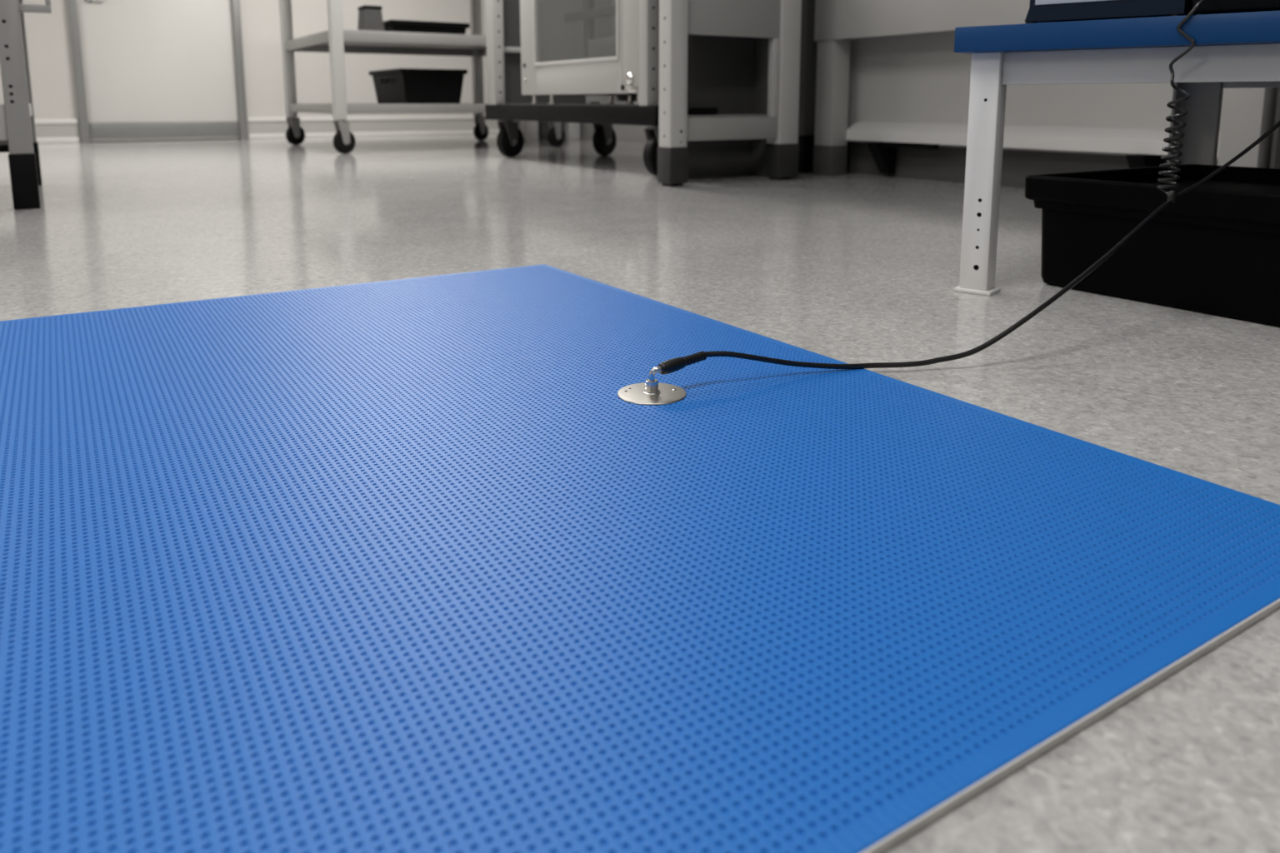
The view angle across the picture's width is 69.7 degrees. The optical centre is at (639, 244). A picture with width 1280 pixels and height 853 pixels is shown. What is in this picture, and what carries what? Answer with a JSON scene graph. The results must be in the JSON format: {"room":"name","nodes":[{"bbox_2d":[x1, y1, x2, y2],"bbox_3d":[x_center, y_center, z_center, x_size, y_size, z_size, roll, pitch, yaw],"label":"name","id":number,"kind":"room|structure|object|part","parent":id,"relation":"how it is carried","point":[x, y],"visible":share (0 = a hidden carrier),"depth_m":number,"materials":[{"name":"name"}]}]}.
{"room":"electronics laboratory","nodes":[
{"label":"electronics laboratory","id":0,"kind":"room"},
{"bbox_2d":[0,0,487,142],"bbox_3d":[-5.311,-2.164,7.819,8.900,2.600,0.100,-6,10,-32],"label":"wall","id":1,"kind":"structure","parent":0,"point":[48,35],"depth_m":9.01,"materials":[{"name":"paint"}]},
{"bbox_2d":[67,0,248,142],"bbox_3d":[-4.404,-2.051,8.391,1.390,2.200,0.151,-6,10,-32],"label":"door","id":2,"kind":"structure","parent":1,"relation":"in","point":[144,69],"depth_m":8.43,"materials":[{"name":"paint"}]},
{"bbox_3d":[-4.787,-2.153,8.071,0.160,0.060,0.056,-6,10,-32],"label":"handle","id":3,"kind":"part","parent":2,"relation":"part of","materials":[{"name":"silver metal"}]},
{"bbox_3d":[-4.391,-1.062,8.524,1.230,0.145,0.012,-6,10,-32],"label":"kick plate","id":4,"kind":"part","parent":2,"relation":"part of","materials":[{"name":"silver metal"}]},
{"bbox_2d":[35,115,485,124],"bbox_3d":[-5.277,-1.057,7.935,8.900,0.045,0.030,-6,10,-32],"label":"trim","id":5,"kind":"structure","parent":1,"relation":"attached to","point":[382,117],"depth_m":9.36,"materials":[{"name":"white plastic"}]},
{"bbox_2d":[35,119,499,137],"bbox_3d":[-5.280,-0.978,7.952,8.900,0.115,0.018,-6,10,-32],"label":"baseboard","id":6,"kind":"structure","parent":1,"relation":"attached to","point":[254,127],"depth_m":9.41,"materials":[{"name":"plastic"}]},
{"bbox_2d":[36,130,499,143],"bbox_3d":[-5.277,-0.896,7.960,8.900,0.050,0.030,-6,10,-32],"label":"trim","id":7,"kind":"structure","parent":1,"relation":"attached to","point":[269,136],"depth_m":9.43,"materials":[{"name":"grey plastic"}]},
{"bbox_2d":[580,101,646,144],"bbox_3d":[1.923,-1.708,4.874,0.100,2.600,12.900,-6,10,-32],"label":"wall","id":8,"kind":"structure","parent":0,"point":[624,133],"depth_m":8.18,"materials":[{"name":"grey paint"}]},
{"bbox_2d":[0,134,1279,852],"bbox_3d":[-1.846,0.014,2.652,9.100,0.120,13.000,-6,10,-32],"label":"floor","id":9,"kind":"structure","parent":0,"point":[850,268],"depth_m":1.83,"materials":[{"name":"plastic"}]},
{"bbox_2d":[0,0,51,209],"bbox_3d":[-2.833,-0.580,3.219,1.335,0.880,1.240,-6,10,-32],"label":"bench","id":10,"kind":"object","parent":9,"relation":"on","point":[17,128],"visible":1,"depth_m":3.06,"materials":[{"name":"grey metal"}]},
{"bbox_3d":[-2.544,-0.366,2.803,1.009,0.120,0.030,-6,10,-32],"label":"rail","id":11,"kind":"part","parent":10,"relation":"part of","materials":[{"name":"white metal"}]},
{"bbox_2d":[0,140,9,152],"bbox_3d":[-2.826,-0.345,3.248,1.120,0.025,0.940,-6,10,-32],"label":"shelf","id":12,"kind":"object","parent":10,"relation":"attached to","point":[3,144],"depth_m":3.12,"materials":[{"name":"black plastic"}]},
{"bbox_3d":[-2.093,-0.629,3.059,0.068,0.655,0.070,-6,10,-32],"label":"post","id":13,"kind":"part","parent":10,"relation":"part of","materials":[{"name":"grey metal"}]},
{"bbox_3d":[-2.646,-0.762,3.917,0.068,0.655,0.070,-6,10,-32],"label":"post","id":14,"kind":"part","parent":10,"relation":"part of","materials":[{"name":"grey metal"}]},
{"bbox_3d":[-2.370,-0.511,3.516,0.056,0.052,0.960,-6,10,-32],"label":"rail","id":15,"kind":"part","parent":10,"relation":"part of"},
{"bbox_2d":[279,0,564,154],"bbox_3d":[-1.772,-1.600,7.376,1.825,1.620,1.617,-6,10,-32],"label":"utility cart","id":16,"kind":"object","parent":9,"relation":"on","point":[337,41],"visible":0.88,"depth_m":6.85,"materials":[{"name":"grey metal"}]},
{"bbox_3d":[-2.897,-1.743,7.533,0.084,1.385,0.084,-6,10,-32],"label":"post","id":17,"kind":"part","parent":16,"relation":"part of","materials":[{"name":"grey metal"}]},
{"bbox_3d":[-2.080,-1.547,6.266,0.084,1.385,0.084,-6,10,-32],"label":"post","id":18,"kind":"part","parent":16,"relation":"part of","materials":[{"name":"white metal"}]},
{"bbox_2d":[357,5,384,30],"bbox_3d":[-1.935,-1.607,6.590,0.150,0.190,0.170,-6,10,-32],"label":"meter box","id":19,"kind":"object","parent":16,"relation":"on","point":[370,17],"visible":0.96,"depth_m":6.53,"materials":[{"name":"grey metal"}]},
{"bbox_2d":[285,29,486,56],"bbox_3d":[-1.788,-1.596,7.358,1.720,0.078,1.580,-6,10,-32],"label":"shelf","id":20,"kind":"object","parent":16,"relation":"attached to","point":[353,41],"depth_m":6.89,"materials":[{"name":"grey metal"}]},
{"bbox_2d":[288,103,487,114],"bbox_3d":[-1.788,-1.103,7.435,1.720,0.070,1.580,-6,10,-32],"label":"shelf","id":21,"kind":"object","parent":16,"relation":"attached to","point":[293,108],"depth_m":6.65,"materials":[{"name":"grey metal"}]},
{"bbox_2d":[369,68,467,104],"bbox_3d":[-1.758,-1.232,7.218,0.538,0.262,0.800,-6,10,-32],"label":"storage bin","id":22,"kind":"object","parent":16,"relation":"on","point":[397,86],"visible":0.96,"depth_m":6.94,"materials":[{"name":"black plastic"}]},
{"bbox_3d":[-1.972,-1.255,7.077,0.032,0.040,0.138,-6,10,-32],"label":"handle","id":23,"kind":"part","parent":22,"relation":"part of","materials":[{"name":"black plastic"}]},
{"bbox_2d":[383,20,469,34],"bbox_3d":[-1.657,-1.609,6.913,0.600,0.095,0.500,-6,10,-32],"label":"tray","id":24,"kind":"object","parent":16,"relation":"on","point":[407,26],"visible":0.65,"depth_m":6.70,"materials":[{"name":"black plastic"}]},
{"bbox_3d":[-1.497,-1.880,8.414,0.084,1.385,0.084,-6,10,-32],"label":"post","id":25,"kind":"part","parent":16,"relation":"part of","materials":[{"name":"grey metal"}]},
{"bbox_2d":[514,120,579,140],"bbox_3d":[-0.891,-1.426,8.671,0.620,0.880,0.380,-6,10,-32],"label":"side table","id":26,"kind":"object","parent":9,"relation":"on","point":[529,129],"visible":0.2,"depth_m":8.52,"materials":[{"name":"grey metal"}]},
{"bbox_3d":[-1.130,-1.401,8.641,0.120,0.840,0.120,-6,10,-32],"label":"leg","id":27,"kind":"part","parent":26,"relation":"part of","materials":[{"name":"grey metal"}]},
{"bbox_3d":[-1.023,-1.376,8.474,0.120,0.840,0.120,-6,10,-32],"label":"leg","id":28,"kind":"part","parent":26,"relation":"part of","materials":[{"name":"grey metal"}]},
{"bbox_3d":[-0.652,-1.412,8.708,0.120,0.840,0.120,-6,10,-32],"label":"leg","id":29,"kind":"part","parent":26,"relation":"part of","materials":[{"name":"grey metal"}]},
{"bbox_2d":[538,121,563,140],"bbox_3d":[-0.892,-1.105,8.732,0.240,0.225,0.290,-6,10,-32],"label":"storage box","id":30,"kind":"object","parent":9,"relation":"on","point":[543,127],"visible":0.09,"depth_m":8.58,"materials":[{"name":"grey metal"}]},
{"bbox_2d":[485,0,659,175],"bbox_3d":[-0.139,-1.321,5.321,0.849,1.700,2.040,-6,10,-32],"label":"equipment cart","id":31,"kind":"object","parent":9,"relation":"on","point":[506,104],"visible":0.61,"depth_m":5.83,"materials":[{"name":"black metal"}]},
{"bbox_3d":[-0.633,-1.282,6.095,0.633,0.035,0.027,-6,10,-32],"label":"cross rail","id":32,"kind":"part","parent":31,"relation":"part of","materials":[{"name":"grey metal"}]},
{"bbox_3d":[-0.644,-1.602,6.063,0.633,1.333,0.012,-6,10,-32],"label":"panel","id":33,"kind":"part","parent":31,"relation":"part of","materials":[{"name":"grey metal"}]},
{"bbox_3d":[-0.145,-0.821,5.395,0.740,0.005,2.000,-6,10,-32],"label":"deck plate","id":34,"kind":"part","parent":31,"relation":"part of","materials":[{"name":"grey metal"}]},
{"bbox_2d":[520,0,639,104],"bbox_3d":[-0.103,-1.375,5.120,0.671,1.173,1.330,-6,10,-32],"label":"base cabinet","id":35,"kind":"object","parent":31,"relation":"on","point":[553,62],"visible":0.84,"depth_m":5.35,"materials":[{"name":"grey metal"}]},
{"bbox_2d":[564,0,615,59],"bbox_3d":[-0.228,-1.333,5.165,0.200,0.620,0.680,-6,10,-32],"label":"stand","id":36,"kind":"object","parent":35,"relation":"in","point":[600,47],"visible":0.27,"depth_m":5.16,"materials":[{"name":"grey metal"}]},
{"bbox_3d":[-0.041,-0.765,4.522,0.013,0.035,0.090,-6,10,-32],"label":"strike plate","id":37,"kind":"part","parent":35,"relation":"part of","materials":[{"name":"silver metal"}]},
{"bbox_3d":[0.118,-1.513,5.445,0.010,1.320,1.740,-6,10,-32],"label":"panel","id":38,"kind":"part","parent":31,"relation":"part of","materials":[{"name":"grey metal"}]},
{"bbox_2d":[0,264,1279,852],"bbox_3d":[-0.329,0.188,1.053,1.255,0.025,1.522,-6,10,-32],"label":"mat","id":39,"kind":"object","parent":9,"relation":"on","point":[432,564],"visible":1,"depth_m":0.69,"materials":[{"name":"blue plastic"}]},
{"bbox_3d":[0.015,0.182,1.121,0.084,0.002,0.084,-6,10,-32],"label":"grounding plate","id":40,"kind":"part","parent":39,"relation":"part of","materials":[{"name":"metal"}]},
{"bbox_2d":[648,200,1172,380],"bbox_3d":[0.445,0.060,1.270,0.929,0.200,0.076,-4,10,-24],"label":"cord","id":41,"kind":"object","parent":39,"relation":"attached to","point":[667,367],"visible":1,"depth_m":1.23,"materials":[{"name":"black rubber"}]},
{"bbox_2d":[657,0,801,186],"bbox_3d":[0.350,-1.181,4.091,0.728,1.800,0.312,-6,10,-32],"label":"rack","id":42,"kind":"object","parent":9,"relation":"on","point":[740,58],"visible":1,"depth_m":4.18,"materials":[{"name":"grey metal"}]},
{"bbox_3d":[0.141,-1.223,3.822,0.088,1.635,0.092,-6,10,-32],"label":"post","id":43,"kind":"part","parent":42,"relation":"part of","materials":[{"name":"metal"}]},
{"bbox_2d":[687,107,718,114],"bbox_3d":[0.252,-0.601,4.149,0.150,0.034,0.140,-6,10,-32],"label":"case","id":44,"kind":"object","parent":42,"relation":"on","point":[691,111],"visible":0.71,"depth_m":4.08,"materials":[{"name":"black plastic"}]},
{"bbox_3d":[0.337,-1.156,4.253,0.535,1.700,0.035,-6,10,-32],"label":"panel","id":45,"kind":"part","parent":42,"relation":"part of","materials":[{"name":"grey metal"}]},
{"bbox_2d":[687,114,767,118],"bbox_3d":[0.386,-0.592,4.256,0.518,0.015,0.199,-6,10,-32],"label":"shelf","id":46,"kind":"object","parent":42,"relation":"attached to","point":[718,115],"depth_m":4.16,"materials":[{"name":"grey metal"}]},
{"bbox_3d":[0.407,-0.513,4.080,0.517,0.097,0.028,-6,10,-32],"label":"rail","id":47,"kind":"part","parent":42,"relation":"part of","materials":[{"name":"grey metal"}]},
{"bbox_3d":[0.407,-1.029,4.000,0.517,0.243,0.028,-6,10,-32],"label":"rail","id":48,"kind":"part","parent":42,"relation":"part of","materials":[{"name":"grey metal"}]},
{"bbox_3d":[0.610,-1.165,4.312,0.010,1.700,0.203,-6,10,-32],"label":"panel","id":49,"kind":"part","parent":42,"relation":"part of","materials":[{"name":"grey metal"}]},
{"bbox_3d":[0.662,-1.274,4.151,0.115,1.635,0.092,-6,10,-32],"label":"post","id":50,"kind":"part","parent":42,"relation":"part of","materials":[{"name":"grey metal"}]},
{"bbox_2d":[797,0,849,173],"bbox_3d":[0.890,-1.295,4.985,0.592,1.750,0.712,-6,10,-32],"label":"locker","id":51,"kind":"object","parent":9,"relation":"on","point":[808,47],"visible":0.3,"depth_m":4.63,"materials":[{"name":"black metal"}]},
{"bbox_3d":[1.081,-1.344,4.681,0.555,1.500,0.012,-6,10,-32],"label":"door","id":52,"kind":"part","parent":51,"relation":"part of","materials":[{"name":"grey metal"}]},
{"bbox_2d":[813,0,1278,188],"bbox_3d":[1.849,-0.741,3.963,1.110,0.970,2.050,-6,10,-32],"label":"bench","id":53,"kind":"object","parent":9,"relation":"on","point":[897,90],"visible":0.61,"depth_m":4.05,"materials":[{"name":"grey metal"}]},
{"bbox_3d":[0.945,-0.741,4.515,0.110,0.510,0.118,-6,10,-32],"label":"leg","id":54,"kind":"part","parent":53,"relation":"part of","materials":[{"name":"grey metal"}]},
{"bbox_3d":[1.593,-0.318,3.876,0.015,0.160,1.930,-6,10,-32],"label":"toe panel","id":55,"kind":"part","parent":53,"relation":"part of","materials":[{"name":"grey metal"}]},
{"bbox_3d":[1.579,-0.775,3.789,0.015,0.770,1.980,-6,10,-32],"label":"recessed panel","id":56,"kind":"part","parent":53,"relation":"part of","materials":[{"name":"grey metal"}]},
{"bbox_3d":[1.961,-0.496,2.939,0.110,0.510,0.120,-6,10,-32],"label":"leg","id":57,"kind":"part","parent":53,"relation":"part of","materials":[{"name":"white metal"}]},
{"bbox_2d":[953,10,1279,295],"bbox_3d":[1.367,-0.140,1.640,1.321,0.494,0.886,7,11,39],"label":"workbench","id":58,"kind":"object","parent":9,"relation":"on","point":[1236,50],"visible":0.86,"depth_m":1.61,"materials":[{"name":"white metal"}]},
{"bbox_3d":[0.646,0.087,1.761,0.070,0.008,0.060,7,11,39],"label":"foot plate","id":59,"kind":"part","parent":58,"relation":"part of","materials":[{"name":"white metal"}]},
{"bbox_3d":[0.645,-0.134,1.726,0.053,0.443,0.046,7,11,39],"label":"leg","id":60,"kind":"part","parent":58,"relation":"part of","materials":[{"name":"metal"}]},
{"bbox_2d":[1025,0,1194,23],"bbox_3d":[0.863,-0.493,1.645,0.250,0.200,0.258,7,11,39],"label":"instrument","id":61,"kind":"object","parent":58,"relation":"on","point":[1040,11],"visible":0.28,"depth_m":1.56,"materials":[{"name":"black plastic"}]},
{"bbox_3d":[0.786,-0.489,1.542,0.226,0.156,0.004,7,11,39],"label":"panel","id":62,"kind":"part","parent":61,"relation":"part of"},
{"bbox_2d":[1156,0,1204,203],"bbox_3d":[0.872,-0.268,1.467,0.069,0.402,0.040,-6,10,-32],"label":"coiled cord","id":63,"kind":"object","parent":58,"relation":"hanging from","point":[1172,195],"visible":1,"depth_m":1.47,"materials":[{"name":"black plastic"}]},
{"bbox_3d":[1.318,-0.206,2.193,0.095,0.443,0.050,7,11,39],"label":"leg","id":64,"kind":"part","parent":58,"relation":"part of","materials":[{"name":"grey metal"}]},
{"bbox_2d":[1176,120,1279,196],"bbox_3d":[1.014,-0.197,1.285,0.432,0.294,0.138,5,10,29],"label":"power cable","id":65,"kind":"object","parent":58,"relation":"hanging from","point":[1277,125],"visible":1,"depth_m":1.37,"materials":[{"name":"black plastic"}]},
{"bbox_2d":[1191,0,1279,14],"bbox_3d":[1.113,-0.473,1.452,0.362,0.220,0.278,7,11,39],"label":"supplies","id":66,"kind":"object","parent":58,"relation":"on","point":[1207,7],"visible":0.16,"depth_m":1.44,"materials":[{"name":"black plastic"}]},
{"bbox_3d":[1.683,-0.348,1.853,0.863,0.058,0.020,7,11,39],"label":"rail","id":67,"kind":"part","parent":58,"relation":"part of","materials":[{"name":"grey metal"}]},
{"bbox_2d":[1025,164,1279,327],"bbox_3d":[1.268,0.005,1.610,0.632,0.217,0.920,-6,10,-32],"label":"crate","id":68,"kind":"object","parent":9,"relation":"on","point":[1214,250],"visible":0.97,"depth_m":1.63,"materials":[{"name":"black plastic"}]},
{"bbox_2d":[1270,87,1279,168],"bbox_3d":[2.535,-0.655,2.657,0.795,1.200,0.875,-6,10,-32],"label":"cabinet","id":69,"kind":"object","parent":9,"relation":"on","point":[1275,155],"visible":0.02,"depth_m":2.86,"materials":[{"name":"grey metal"}]},
{"bbox_3d":[2.206,-0.658,2.445,0.015,1.070,0.835,-6,10,-32],"label":"door","id":70,"kind":"part","parent":69,"relation":"part of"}
]}

